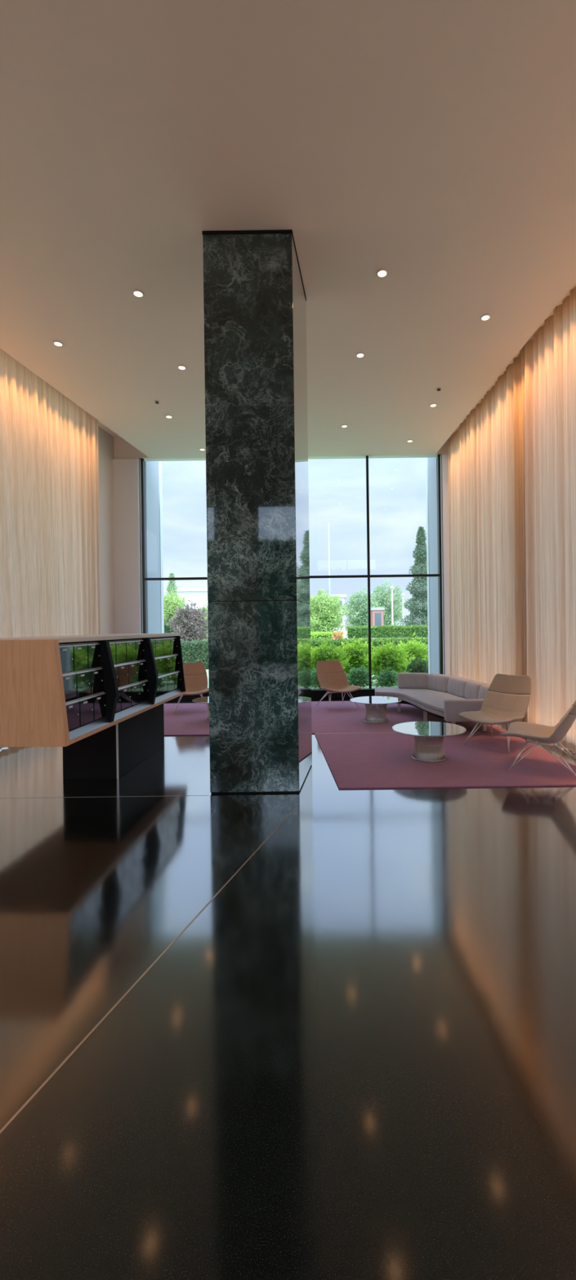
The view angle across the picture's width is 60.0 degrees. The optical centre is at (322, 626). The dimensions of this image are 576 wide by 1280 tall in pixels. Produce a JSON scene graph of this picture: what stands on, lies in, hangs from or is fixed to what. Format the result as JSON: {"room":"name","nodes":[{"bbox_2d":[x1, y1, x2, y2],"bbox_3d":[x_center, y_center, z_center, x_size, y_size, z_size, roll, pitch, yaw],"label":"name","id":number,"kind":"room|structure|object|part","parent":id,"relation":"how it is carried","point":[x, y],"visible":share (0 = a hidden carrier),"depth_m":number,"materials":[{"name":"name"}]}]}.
{"room":"lobby","nodes":[
{"label":"lobby","id":0,"kind":"room"},
{"bbox_2d":[97,426,115,634],"bbox_3d":[-5.987,-1.350,2.715,0.199,6.220,18.161,-1,0,6],"label":"wall","id":1,"kind":"structure","parent":0,"point":[105,441],"depth_m":11.35,"materials":[{"name":"paint"}]},
{"bbox_2d":[143,461,164,633],"bbox_3d":[-4.509,-1.560,12.575,0.565,6.800,1.150,-1,0,0],"label":"wall","id":2,"kind":"structure","parent":0,"point":[153,469],"depth_m":12.53,"materials":[{"name":"paint"}]},
{"bbox_2d":[113,432,453,674],"bbox_3d":[-1.319,-1.413,11.855,9.800,6.220,0.250,-1,0,0],"label":"wall","id":3,"kind":"structure","parent":0,"point":[122,449],"depth_m":11.79,"materials":[{"name":"paint"}]},
{"bbox_2d":[112,458,141,634],"bbox_3d":[-4.788,-1.096,11.694,0.955,5.680,0.068,-1,0,0],"label":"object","id":4,"kind":"structure","parent":3,"relation":"attached to","point":[125,471],"depth_m":11.66,"materials":[{"name":"paint"}]},
{"bbox_2d":[170,688,374,700],"bbox_3d":[-0.696,1.589,11.665,6.975,0.200,0.190,-1,0,0],"label":"trim","id":5,"kind":"structure","parent":3,"relation":"attached to","point":[315,693],"depth_m":11.57,"materials":[{"name":"black"}]},
{"bbox_2d":[140,454,443,688],"bbox_3d":[-0.733,-1.170,11.800,7.090,5.720,0.090,-1,0,0],"label":"window","id":6,"kind":"structure","parent":3,"relation":"in","point":[368,575],"depth_m":11.76,"materials":[{"name":"black metal"}]},
{"bbox_2d":[441,454,449,675],"bbox_3d":[2.922,-1.199,11.694,0.165,5.680,0.068,-1,0,0],"label":"trim","id":7,"kind":"structure","parent":3,"relation":"attached to","point":[444,457],"depth_m":11.66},
{"bbox_2d":[0,697,575,1279],"bbox_3d":[-1.476,1.760,2.715,13.000,0.120,18.230,-1,0,0],"label":"floor","id":8,"kind":"structure","parent":0,"point":[357,1060],"depth_m":2.10,"materials":[{"name":"stone"}]},
{"bbox_2d":[0,348,100,749],"bbox_3d":[-5.199,-1.231,1.980,0.413,5.938,16.098,-1,0,6],"label":"curtain","id":9,"kind":"object","parent":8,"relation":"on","point":[50,539],"visible":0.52,"depth_m":8.28,"materials":[{"name":"fabric"}]},
{"bbox_2d":[0,632,186,778],"bbox_3d":[-2.635,0.909,5.859,1.134,1.612,3.350,-1,0,2],"label":"reception desk","id":10,"kind":"object","parent":8,"relation":"on","point":[100,699],"visible":1,"depth_m":4.97,"materials":[{"name":"brown wood"}]},
{"bbox_3d":[-2.707,0.566,4.220,1.089,0.900,0.070,-1,0,2],"label":"panel","id":11,"kind":"part","parent":10,"relation":"part of","materials":[{"name":"brown wood"}]},
{"bbox_3d":[-2.283,0.293,4.377,0.040,0.225,0.246,-1,0,2],"label":"mailbox door","id":12,"kind":"part","parent":10,"relation":"part of","materials":[{"name":"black glass"}]},
{"bbox_3d":[-2.254,0.543,4.377,0.040,0.225,0.246,-1,0,2],"label":"mailbox door","id":13,"kind":"part","parent":10,"relation":"part of","materials":[{"name":"black glass"}]},
{"bbox_3d":[-2.226,0.791,4.376,0.040,0.222,0.246,-1,0,2],"label":"mailbox door","id":14,"kind":"part","parent":10,"relation":"part of","materials":[{"name":"black glass"}]},
{"bbox_3d":[-2.276,0.293,4.636,0.040,0.225,0.246,-1,0,2],"label":"mailbox door","id":15,"kind":"part","parent":10,"relation":"part of","materials":[{"name":"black glass"}]},
{"bbox_3d":[-2.247,0.543,4.635,0.040,0.225,0.246,-1,0,2],"label":"mailbox door","id":16,"kind":"part","parent":10,"relation":"part of","materials":[{"name":"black glass"}]},
{"bbox_3d":[-2.219,0.791,4.634,0.040,0.222,0.246,-1,0,2],"label":"mailbox door","id":17,"kind":"part","parent":10,"relation":"part of","materials":[{"name":"black glass"}]},
{"bbox_3d":[-2.268,0.293,4.894,0.040,0.225,0.246,-1,0,2],"label":"mailbox door","id":18,"kind":"part","parent":10,"relation":"part of","materials":[{"name":"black glass"}]},
{"bbox_3d":[-2.240,0.543,4.893,0.040,0.225,0.246,-1,0,2],"label":"mailbox door","id":19,"kind":"part","parent":10,"relation":"part of","materials":[{"name":"black glass"}]},
{"bbox_3d":[-2.212,0.791,4.893,0.040,0.222,0.246,-1,0,2],"label":"mailbox door","id":20,"kind":"part","parent":10,"relation":"part of","materials":[{"name":"black glass"}]},
{"bbox_3d":[-2.259,0.293,5.235,0.040,0.225,0.253,-1,0,2],"label":"mailbox door","id":21,"kind":"part","parent":10,"relation":"part of","materials":[{"name":"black glass"}]},
{"bbox_3d":[-2.231,0.542,5.235,0.040,0.225,0.253,-1,0,2],"label":"mailbox door","id":22,"kind":"part","parent":10,"relation":"part of","materials":[{"name":"black glass"}]},
{"bbox_3d":[-2.203,0.791,5.234,0.040,0.222,0.253,-1,0,2],"label":"mailbox door","id":23,"kind":"part","parent":10,"relation":"part of","materials":[{"name":"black glass"}]},
{"bbox_3d":[-2.252,0.293,5.500,0.040,0.225,0.253,-1,0,2],"label":"mailbox door","id":24,"kind":"part","parent":10,"relation":"part of","materials":[{"name":"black glass"}]},
{"bbox_3d":[-2.224,0.542,5.500,0.040,0.225,0.253,-1,0,2],"label":"mailbox door","id":25,"kind":"part","parent":10,"relation":"part of","materials":[{"name":"black glass"}]},
{"bbox_3d":[-2.196,0.790,5.499,0.040,0.222,0.253,-1,0,2],"label":"mailbox door","id":26,"kind":"part","parent":10,"relation":"part of","materials":[{"name":"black glass"}]},
{"bbox_3d":[-2.245,0.293,5.765,0.040,0.225,0.253,-1,0,2],"label":"mailbox door","id":27,"kind":"part","parent":10,"relation":"part of","materials":[{"name":"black glass"}]},
{"bbox_3d":[-2.217,0.542,5.764,0.040,0.225,0.253,-1,0,2],"label":"mailbox door","id":28,"kind":"part","parent":10,"relation":"part of","materials":[{"name":"black glass"}]},
{"bbox_3d":[-2.188,0.790,5.764,0.040,0.222,0.253,-1,0,2],"label":"mailbox door","id":29,"kind":"part","parent":10,"relation":"part of","materials":[{"name":"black glass"}]},
{"bbox_3d":[-2.238,0.292,6.030,0.040,0.225,0.253,-1,0,2],"label":"mailbox door","id":30,"kind":"part","parent":10,"relation":"part of","materials":[{"name":"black glass"}]},
{"bbox_3d":[-2.209,0.542,6.029,0.040,0.225,0.253,-1,0,2],"label":"mailbox door","id":31,"kind":"part","parent":10,"relation":"part of","materials":[{"name":"black glass"}]},
{"bbox_3d":[-2.181,0.790,6.029,0.040,0.222,0.253,-1,0,2],"label":"mailbox door","id":32,"kind":"part","parent":10,"relation":"part of","materials":[{"name":"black glass"}]},
{"bbox_3d":[-2.228,0.292,6.392,0.040,0.225,0.287,-1,0,2],"label":"mailbox door","id":33,"kind":"part","parent":10,"relation":"part of","materials":[{"name":"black glass"}]},
{"bbox_3d":[-2.171,0.790,6.391,0.040,0.222,0.287,-1,0,2],"label":"mailbox door","id":34,"kind":"part","parent":10,"relation":"part of","materials":[{"name":"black glass"}]},
{"bbox_3d":[-2.220,0.292,6.691,0.040,0.225,0.287,-1,0,2],"label":"mailbox door","id":35,"kind":"part","parent":10,"relation":"part of","materials":[{"name":"black glass"}]},
{"bbox_3d":[-2.192,0.542,6.690,0.040,0.225,0.287,-1,0,2],"label":"mailbox door","id":36,"kind":"part","parent":10,"relation":"part of","materials":[{"name":"black glass"}]},
{"bbox_3d":[-2.163,0.790,6.689,0.040,0.222,0.287,-1,0,2],"label":"mailbox door","id":37,"kind":"part","parent":10,"relation":"part of","materials":[{"name":"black glass"}]},
{"bbox_3d":[-2.212,0.292,6.989,0.040,0.225,0.287,-1,0,2],"label":"mailbox door","id":38,"kind":"part","parent":10,"relation":"part of","materials":[{"name":"black glass"}]},
{"bbox_3d":[-2.183,0.542,6.989,0.040,0.225,0.287,-1,0,2],"label":"mailbox door","id":39,"kind":"part","parent":10,"relation":"part of","materials":[{"name":"black glass"}]},
{"bbox_3d":[-2.155,0.790,6.988,0.040,0.222,0.287,-1,0,2],"label":"mailbox door","id":40,"kind":"part","parent":10,"relation":"part of","materials":[{"name":"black glass"}]},
{"bbox_3d":[-2.204,0.292,7.288,0.040,0.225,0.287,-1,0,2],"label":"mailbox door","id":41,"kind":"part","parent":10,"relation":"part of","materials":[{"name":"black glass"}]},
{"bbox_3d":[-2.175,0.542,7.287,0.040,0.225,0.287,-1,0,2],"label":"mailbox door","id":42,"kind":"part","parent":10,"relation":"part of","materials":[{"name":"black glass"}]},
{"bbox_3d":[-2.147,0.790,7.286,0.040,0.222,0.287,-1,0,2],"label":"mailbox door","id":43,"kind":"part","parent":10,"relation":"part of","materials":[{"name":"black glass"}]},
{"bbox_2d":[10,795,208,798],"bbox_3d":[-2.862,1.718,4.987,3.430,0.001,0.005,-1,0,0],"label":"trim","id":44,"kind":"structure","parent":8,"relation":"on","point":[193,795],"depth_m":4.99,"materials":[{"name":"beige"}]},
{"bbox_2d":[0,807,295,1133],"bbox_3d":[-0.925,1.692,2.225,0.010,0.002,4.994,-1,0,16],"label":"trim","id":45,"kind":"structure","parent":8,"relation":"on","point":[15,1115],"depth_m":2.21,"materials":[{"name":"silver"}]},
{"bbox_2d":[201,229,311,793],"bbox_3d":[-0.676,-1.160,5.555,1.018,5.698,1.058,-1,0,0],"label":"marble column","id":46,"kind":"structure","parent":8,"relation":"on","point":[255,299],"depth_m":5.03,"materials":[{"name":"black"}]},
{"bbox_2d":[163,701,505,735],"bbox_3d":[-0.557,1.680,9.435,6.840,0.013,3.290,-1,0,0],"label":"rug","id":47,"kind":"object","parent":8,"relation":"on","point":[188,718],"visible":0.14,"depth_m":8.96,"materials":[{"name":"carpet"}]},
{"bbox_2d":[173,662,208,712],"bbox_3d":[-2.710,1.230,10.225,0.752,0.938,0.883,-1,0,-15],"label":"lounge chair","id":48,"kind":"object","parent":47,"relation":"on","point":[195,676],"visible":0.63,"depth_m":10.49,"materials":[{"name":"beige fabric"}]},
{"bbox_3d":[-2.763,1.200,10.418,0.672,0.386,0.270,-1,0,-15],"label":"backrest","id":49,"kind":"part","parent":48,"relation":"part of","materials":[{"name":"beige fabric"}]},
{"bbox_3d":[-2.662,1.327,10.050,0.752,0.138,0.522,-1,0,-15],"label":"seat","id":50,"kind":"part","parent":48,"relation":"part of","materials":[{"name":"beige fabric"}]},
{"bbox_2d":[191,696,208,720],"bbox_3d":[-1.910,1.504,9.050,0.914,0.372,0.914,-1,0,-34],"label":"coffee table","id":51,"kind":"object","parent":47,"relation":"on","point":[205,700],"visible":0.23,"depth_m":8.94,"materials":[{"name":"silver metal"}]},
{"bbox_2d":[315,660,361,710],"bbox_3d":[0.276,1.190,10.274,0.752,0.938,0.883,-1,0,-24],"label":"lounge chair","id":52,"kind":"object","parent":47,"relation":"on","point":[331,677],"visible":1,"depth_m":10.48,"materials":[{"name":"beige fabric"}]},
{"bbox_3d":[0.194,1.160,10.456,0.672,0.386,0.270,-1,0,-24],"label":"backrest","id":53,"kind":"part","parent":52,"relation":"part of","materials":[{"name":"beige fabric"}]},
{"bbox_3d":[0.350,1.286,10.108,0.752,0.138,0.522,-1,0,-24],"label":"seat","id":54,"kind":"part","parent":52,"relation":"part of","materials":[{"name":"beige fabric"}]},
{"bbox_2d":[349,696,401,723],"bbox_3d":[0.930,1.466,8.720,0.914,0.372,0.914,-1,0,-17],"label":"coffee table","id":55,"kind":"object","parent":47,"relation":"on","point":[375,702],"visible":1,"depth_m":8.60,"materials":[{"name":"glass"}]},
{"bbox_3d":[0.932,1.649,8.720,0.410,0.006,0.410,-1,0,-17],"label":"plate","id":56,"kind":"part","parent":55,"relation":"part of","materials":[{"name":"silver metal"}]},
{"bbox_2d":[374,672,489,731],"bbox_3d":[2.035,1.291,8.937,1.432,0.696,3.335,-1,0,-21],"label":"sofa","id":57,"kind":"object","parent":47,"relation":"on","point":[443,696],"visible":0.83,"depth_m":8.82,"materials":[{"name":"grey fabric"}]},
{"bbox_3d":[1.471,1.553,9.600,0.060,0.186,0.030,-1,0,0],"label":"leg","id":58,"kind":"part","parent":57,"relation":"part of","materials":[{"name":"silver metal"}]},
{"bbox_3d":[1.893,1.350,8.961,1.769,0.060,2.822,-1,0,0],"label":"seat frame","id":59,"kind":"part","parent":57,"relation":"part of","materials":[{"name":"grey fabric"}]},
{"bbox_2d":[397,672,427,688],"bbox_3d":[1.840,1.100,10.119,0.621,0.310,0.260,-1,0,15],"label":"cushion","id":60,"kind":"object","parent":57,"relation":"on","point":[405,680],"depth_m":10.02,"materials":[{"name":"grey fabric"}]},
{"bbox_2d":[374,686,466,712],"bbox_3d":[1.893,1.283,8.961,1.767,0.067,2.822,-1,0,0],"label":"seat cushion","id":61,"kind":"object","parent":57,"relation":"on","point":[430,699],"depth_m":9.13,"materials":[{"name":"grey fabric"}]},
{"bbox_3d":[1.771,1.549,8.600,0.060,0.186,0.030,-1,0,0],"label":"leg","id":62,"kind":"part","parent":57,"relation":"part of","materials":[{"name":"silver metal"}]},
{"bbox_2d":[426,673,454,692],"bbox_3d":[2.293,1.094,9.698,0.260,0.310,0.717,-1,0,-23],"label":"cushion","id":63,"kind":"object","parent":57,"relation":"on","point":[435,682],"depth_m":9.61,"materials":[{"name":"grey fabric"}]},
{"bbox_2d":[447,676,473,697],"bbox_3d":[2.495,1.092,8.993,0.260,0.310,0.750,-1,0,-9],"label":"cushion","id":64,"kind":"object","parent":57,"relation":"on","point":[456,686],"depth_m":8.91,"materials":[{"name":"grey fabric"}]},
{"bbox_3d":[2.297,1.262,7.490,0.920,0.325,0.140,-1,0,0],"label":"arm","id":65,"kind":"part","parent":57,"relation":"part of","materials":[{"name":"grey fabric"}]},
{"bbox_2d":[464,680,488,698],"bbox_3d":[2.585,1.091,8.342,0.260,0.310,0.563,-1,0,-6],"label":"cushion","id":66,"kind":"object","parent":57,"relation":"on","point":[472,688],"depth_m":8.29,"materials":[{"name":"grey fabric"}]},
{"bbox_2d":[477,684,489,698],"bbox_3d":[2.635,1.090,7.822,0.273,0.310,0.490,-1,0,0],"label":"cushion","id":67,"kind":"object","parent":57,"relation":"on","point":[482,689],"depth_m":7.91,"materials":[{"name":"grey fabric"}]},
{"bbox_3d":[2.521,1.539,7.750,0.060,0.186,0.030,-1,0,0],"label":"leg","id":68,"kind":"part","parent":57,"relation":"part of","materials":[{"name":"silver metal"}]},
{"bbox_2d":[314,730,506,733],"bbox_3d":[1.377,1.654,7.760,3.010,0.011,0.040,-1,0,0],"label":"trim","id":69,"kind":"structure","parent":8,"relation":"on","point":[476,731],"depth_m":7.75,"materials":[{"name":"grey"}]},
{"bbox_2d":[314,731,575,789],"bbox_3d":[1.422,1.654,6.430,3.100,0.013,2.600,-1,0,0],"label":"rug","id":70,"kind":"object","parent":8,"relation":"on","point":[354,760],"visible":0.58,"depth_m":5.96,"materials":[{"name":"carpet"}]},
{"bbox_2d":[391,720,466,761],"bbox_3d":[1.330,1.461,6.250,0.914,0.372,0.914,-1,0,0],"label":"coffee table","id":71,"kind":"object","parent":70,"relation":"on","point":[420,730],"visible":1,"depth_m":6.14,"materials":[{"name":"silver glass"}]},
{"bbox_3d":[1.332,1.643,6.250,0.410,0.006,0.410,-1,0,0],"label":"plate","id":72,"kind":"part","parent":71,"relation":"part of","materials":[{"name":"silver metal"}]},
{"bbox_2d":[458,673,533,753],"bbox_3d":[2.435,1.161,6.877,0.883,0.938,0.752,-1,0,-41],"label":"lounge chair","id":73,"kind":"object","parent":70,"relation":"on","point":[506,700],"visible":1,"depth_m":7.02,"materials":[{"name":"beige fabric"}]},
{"bbox_3d":[2.301,1.260,6.758,0.522,0.138,0.752,-1,0,-41],"label":"seat","id":74,"kind":"part","parent":73,"relation":"part of","materials":[{"name":"beige fabric"}]},
{"bbox_3d":[2.584,1.128,7.009,0.270,0.386,0.672,-1,0,-41],"label":"backrest","id":75,"kind":"part","parent":73,"relation":"part of","materials":[{"name":"beige fabric"}]},
{"bbox_2d":[499,700,575,776],"bbox_3d":[2.568,1.159,5.727,0.883,0.938,0.752,-1,0,30],"label":"lounge chair","id":76,"kind":"object","parent":70,"relation":"on","point":[538,732],"visible":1,"depth_m":5.62,"materials":[{"name":"beige fabric"}]},
{"bbox_3d":[2.413,1.259,5.817,0.522,0.138,0.752,-1,0,30],"label":"seat","id":77,"kind":"part","parent":76,"relation":"part of","materials":[{"name":"beige fabric"}]},
{"bbox_3d":[2.510,1.462,6.041,0.057,0.332,0.351,-1,0,-36],"label":"leg","id":78,"kind":"part","parent":76,"relation":"part of","materials":[{"name":"silver metal"}]},
{"bbox_3d":[2.741,1.126,5.627,0.270,0.386,0.672,-1,0,30],"label":"backrest","id":79,"kind":"part","parent":76,"relation":"part of","materials":[{"name":"beige fabric"}]},
{"bbox_2d":[518,286,575,752],"bbox_3d":[3.509,-1.348,0.956,0.143,5.938,13.941,-1,0,-3],"label":"curtain","id":80,"kind":"object","parent":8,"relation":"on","point":[547,361],"visible":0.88,"depth_m":6.95,"materials":[{"name":"fabric"}]},
{"bbox_2d":[0,0,575,458],"bbox_3d":[-1.201,-4.144,2.715,9.728,0.280,18.030,-1,0,0],"label":"ceiling","id":81,"kind":"structure","parent":0,"point":[429,144],"depth_m":4.55,"materials":[{"name":"paint"}]},
{"bbox_2d":[52,340,62,346],"bbox_3d":[-3.713,-3.966,6.966,0.132,0.020,0.132,-1,0,0],"label":"recessed light","id":82,"kind":"object","parent":81,"relation":"in","point":[55,343],"visible":1,"depth_m":6.96,"materials":[{"name":"white ceramic"}]},
{"bbox_2d":[132,289,143,297],"bbox_3d":[-2.212,-3.986,5.947,0.132,0.020,0.132,-1,0,0],"label":"recessed light","id":83,"kind":"object","parent":81,"relation":"in","point":[137,293],"visible":1,"depth_m":5.94,"materials":[{"name":"white ceramic"}]},
{"bbox_2d":[164,414,172,418],"bbox_3d":[-2.918,-3.976,9.412,0.132,0.020,0.132,-1,0,0],"label":"recessed light","id":84,"kind":"object","parent":81,"relation":"in","point":[166,415],"visible":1,"depth_m":9.40,"materials":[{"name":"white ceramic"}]},
{"bbox_2d":[177,364,186,369],"bbox_3d":[-2.171,-3.986,7.646,0.132,0.020,0.132,-1,0,0],"label":"recessed light","id":85,"kind":"object","parent":81,"relation":"in","point":[180,366],"visible":1,"depth_m":7.64,"materials":[{"name":"white ceramic"}]},
{"bbox_2d":[97,282,575,436],"bbox_3d":[-1.561,-4.559,2.765,13.000,0.080,18.130,-1,0,0],"label":"cove","id":86,"kind":"object","parent":81,"relation":"attached to","point":[101,425],"depth_m":9.52,"materials":[{"name":"paint"}]},
{"bbox_2d":[355,352,364,357],"bbox_3d":[0.552,-4.023,7.363,0.132,0.020,0.132,-1,0,0],"label":"recessed light","id":87,"kind":"object","parent":81,"relation":"in","point":[358,354],"visible":1,"depth_m":7.35,"materials":[{"name":"white ceramic"}]},
{"bbox_2d":[376,268,387,277],"bbox_3d":[0.673,-4.024,5.659,0.132,0.020,0.132,-1,0,0],"label":"recessed light","id":88,"kind":"object","parent":81,"relation":"in","point":[382,273],"visible":1,"depth_m":5.65,"materials":[{"name":"white ceramic"}]},
{"bbox_2d":[429,403,436,407],"bbox_3d":[2.015,-4.042,9.075,0.132,0.020,0.132,-1,0,0],"label":"recessed light","id":89,"kind":"object","parent":81,"relation":"in","point":[433,405],"visible":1,"depth_m":9.06,"materials":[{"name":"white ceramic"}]},
{"bbox_2d":[480,314,490,320],"bbox_3d":[2.125,-4.044,6.499,0.132,0.020,0.132,-1,0,0],"label":"recessed light","id":90,"kind":"object","parent":81,"relation":"in","point":[485,317],"visible":1,"depth_m":6.48,"materials":[{"name":"white ceramic"}]},
{"bbox_2d":[190,628,397,688],"bbox_3d":[0.025,1.855,216.000,520.000,0.150,408.000,-1,0,0],"label":"lawn","id":91,"kind":"structure","parent":0,"point":[373,685],"depth_m":15.25,"materials":[{"name":"green plant"}]},
{"bbox_2d":[164,622,173,633],"bbox_3d":[-12.968,0.828,41.584,2.702,2.529,1.784,-1,0,0],"label":"shrub","id":92,"kind":"object","parent":91,"relation":"on","point":[166,629],"visible":0.2,"depth_m":41.20,"materials":[{"name":"green plant"}]},
{"bbox_2d":[164,572,179,604],"bbox_3d":[-18.792,-2.394,62.003,4.098,8.863,4.066,-1,0,21],"label":"conifer tree","id":93,"kind":"object","parent":91,"relation":"on","point":[171,585],"visible":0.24,"depth_m":61.79,"materials":[{"name":"green plant"}]},
{"bbox_2d":[163,589,185,626],"bbox_3d":[-13.265,-0.684,44.138,3.677,5.296,3.436,-1,0,0],"label":"broadleaf tree","id":94,"kind":"object","parent":91,"relation":"on","point":[172,603],"visible":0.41,"depth_m":43.28,"materials":[{"name":"green plant"}]},
{"bbox_2d":[163,587,208,632],"bbox_3d":[-24.416,-2.518,99.000,9.648,9.250,15.000,-1,0,0],"label":"building","id":95,"kind":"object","parent":91,"relation":"on","point":[198,596],"visible":0.19,"depth_m":91.99,"materials":[{"name":"grey"}]},
{"bbox_2d":[165,600,208,641],"bbox_3d":[-10.152,0.009,38.090,3.663,4.089,2.267,-1,0,0],"label":"shrub","id":96,"kind":"object","parent":91,"relation":"on","point":[194,621],"visible":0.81,"depth_m":37.56,"materials":[{"name":"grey plant"}]},
{"bbox_2d":[180,640,208,669],"bbox_3d":[-6.092,1.264,21.986,5.998,1.400,1.375,-1,0,0],"label":"trimmed hedge","id":97,"kind":"object","parent":91,"relation":"on","point":[193,651],"visible":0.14,"depth_m":21.51,"materials":[{"name":"green plant"}]},
{"bbox_2d":[196,603,208,641],"bbox_3d":[-9.719,-0.167,42.095,3.141,4.168,2.929,-1,0,0],"label":"broadleaf tree","id":98,"kind":"object","parent":91,"relation":"on","point":[200,607],"visible":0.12,"depth_m":41.26,"materials":[{"name":"green plant"}]},
{"bbox_2d":[311,667,321,688],"bbox_3d":[-0.112,1.452,14.112,0.967,0.716,0.675,-1,0,0],"label":"shrub","id":99,"kind":"object","parent":91,"relation":"on","point":[314,681],"visible":0.38,"depth_m":13.99,"materials":[{"name":"green plant"}]},
{"bbox_2d":[310,630,344,639],"bbox_3d":[-0.984,1.099,33.981,4.985,1.624,1.512,-1,0,0],"label":"trimmed hedge","id":100,"kind":"object","parent":91,"relation":"on","point":[316,634],"visible":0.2,"depth_m":33.49,"materials":[{"name":"green plant"}]},
{"bbox_2d":[328,522,329,594],"bbox_3d":[1.776,-13.745,140.000,0.600,31.000,0.600,-1,0,0],"label":"mast","id":101,"kind":"object","parent":91,"relation":"on","point":[328,522],"visible":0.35,"depth_m":139.82,"materials":[{"name":"grey"}]},
{"bbox_2d":[309,588,349,632],"bbox_3d":[0.134,-0.900,46.172,4.761,5.379,4.431,-1,0,-5],"label":"broadleaf tree","id":102,"kind":"object","parent":91,"relation":"on","point":[325,614],"visible":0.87,"depth_m":44.93,"materials":[{"name":"green plant"}]},
{"bbox_2d":[310,635,351,685],"bbox_3d":[0.038,1.058,14.966,1.687,1.603,1.078,-1,0,0],"label":"bush","id":103,"kind":"object","parent":91,"relation":"on","point":[323,655],"visible":0.44,"depth_m":14.79,"materials":[{"name":"green plant"}]},
{"bbox_2d":[324,594,346,635],"bbox_3d":[1.953,-2.019,95.000,4.752,7.546,10.792,-1,0,0],"label":"building","id":104,"kind":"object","parent":91,"relation":"on","point":[342,597],"visible":0.19,"depth_m":89.99,"materials":[{"name":"grey"}]},
{"bbox_2d":[331,629,343,639],"bbox_3d":[0.956,1.001,32.482,0.972,1.642,0.831,-1,0,40],"label":"flowering shrub","id":105,"kind":"object","parent":91,"relation":"on","point":[335,635],"visible":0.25,"depth_m":32.46,"materials":[{"name":"orange plant"}]},
{"bbox_2d":[334,635,373,680],"bbox_3d":[1.000,1.042,15.940,1.644,1.513,1.019,-1,0,0],"label":"bush","id":106,"kind":"object","parent":91,"relation":"on","point":[354,660],"visible":0.54,"depth_m":15.70,"materials":[{"name":"green plant"}]},
{"bbox_2d":[345,665,373,688],"bbox_3d":[1.022,1.452,13.993,0.895,0.731,0.563,-1,0,0],"label":"shrub","id":107,"kind":"object","parent":91,"relation":"on","point":[356,677],"visible":0.87,"depth_m":13.90,"materials":[{"name":"green plant"}]},
{"bbox_2d":[341,586,382,626],"bbox_3d":[4.536,-1.554,58.161,4.878,6.565,4.796,-1,0,0],"label":"broadleaf tree","id":108,"kind":"object","parent":91,"relation":"on","point":[359,606],"visible":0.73,"depth_m":57.06,"materials":[{"name":"green plant"}]},
{"bbox_2d":[310,635,427,658],"bbox_3d":[1.928,1.118,19.994,9.195,1.465,1.177,-1,0,0],"label":"trimmed hedge","id":109,"kind":"object","parent":91,"relation":"on","point":[316,642],"visible":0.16,"depth_m":19.65,"materials":[{"name":"green plant"}]},
{"bbox_2d":[369,607,384,626],"bbox_3d":[5.658,-0.127,52.500,1.351,3.663,3.225,-1,0,0],"label":"brick house","id":110,"kind":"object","parent":91,"relation":"on","point":[376,613],"visible":0.57,"depth_m":51.00,"materials":[{"name":"red"}]},
{"bbox_2d":[373,666,398,687],"bbox_3d":[1.789,1.477,13.977,0.771,0.723,0.529,-1,0,0],"label":"shrub","id":111,"kind":"object","parent":91,"relation":"on","point":[386,678],"visible":0.96,"depth_m":13.86,"materials":[{"name":"green plant"}]},
{"bbox_2d":[344,624,427,638],"bbox_3d":[5.866,0.836,35.986,8.614,2.019,1.578,-1,0,0],"label":"trimmed hedge","id":112,"kind":"object","parent":91,"relation":"on","point":[388,631],"visible":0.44,"depth_m":35.49,"materials":[{"name":"green plant"}]},
{"bbox_2d":[358,637,415,682],"bbox_3d":[1.952,1.057,14.985,1.742,1.496,1.068,-1,0,0],"label":"bush","id":113,"kind":"object","parent":91,"relation":"on","point":[384,657],"visible":0.77,"depth_m":14.76,"materials":[{"name":"green plant"}]},
{"bbox_2d":[369,577,407,626],"bbox_3d":[8.417,-2.484,66.164,5.782,8.324,5.572,-1,0,20],"label":"broadleaf tree","id":114,"kind":"object","parent":91,"relation":"on","point":[380,591],"visible":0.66,"depth_m":64.87,"materials":[{"name":"green plant"}]},
{"bbox_2d":[389,585,394,625],"bbox_3d":[6.705,-1.130,48.000,0.440,5.640,0.440,-1,0,0],"label":"lamp post","id":115,"kind":"object","parent":91,"relation":"on","point":[391,587],"visible":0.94,"depth_m":47.95,"materials":[{"name":"white metal"}]},
{"bbox_2d":[400,592,404,625],"bbox_3d":[7.766,-0.794,48.000,0.440,4.940,0.440,-1,0,0],"label":"lamp post","id":116,"kind":"object","parent":91,"relation":"on","point":[402,594],"visible":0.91,"depth_m":47.93,"materials":[{"name":"white metal"}]},
{"bbox_2d":[397,631,427,672],"bbox_3d":[2.855,0.952,15.926,1.671,1.594,1.031,-1,0,0],"label":"bush","id":117,"kind":"object","parent":91,"relation":"on","point":[420,652],"visible":0.33,"depth_m":15.70,"materials":[{"name":"green plant"}]},
{"bbox_2d":[399,526,427,626],"bbox_3d":[8.792,-3.617,44.076,4.748,10.590,4.807,-1,0,12],"label":"conifer tree","id":118,"kind":"object","parent":91,"relation":"on","point":[420,562],"visible":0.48,"depth_m":43.59,"materials":[{"name":"green plant"}]},
{"bbox_2d":[401,656,427,673],"bbox_3d":[2.745,1.307,14.224,0.990,0.936,0.615,-1,0,0],"label":"shrub","id":119,"kind":"object","parent":91,"relation":"on","point":[419,668],"visible":0.41,"depth_m":14.11,"materials":[{"name":"green plant"}]},
{"bbox_2d":[425,457,439,674],"bbox_3d":[3.023,-1.661,12.575,0.550,6.800,1.150,-1,0,0],"label":"wall","id":120,"kind":"structure","parent":0,"point":[431,479],"depth_m":12.54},
{"bbox_2d":[519,332,537,353],"bbox_3d":[3.710,-1.480,2.711,0.359,6.220,18.070,-1,0,-3],"label":"wall","id":121,"kind":"structure","parent":0,"point":[532,335],"depth_m":7.70,"materials":[{"name":"paint"}]},
{"bbox_2d":[447,355,521,721],"bbox_3d":[3.013,-1.341,9.723,0.141,5.938,3.657,-1,0,-3],"label":"curtain","id":122,"kind":"object","parent":121,"relation":"hanging from","point":[483,469],"visible":0.72,"depth_m":9.24,"materials":[{"name":"fabric"}]}
]}

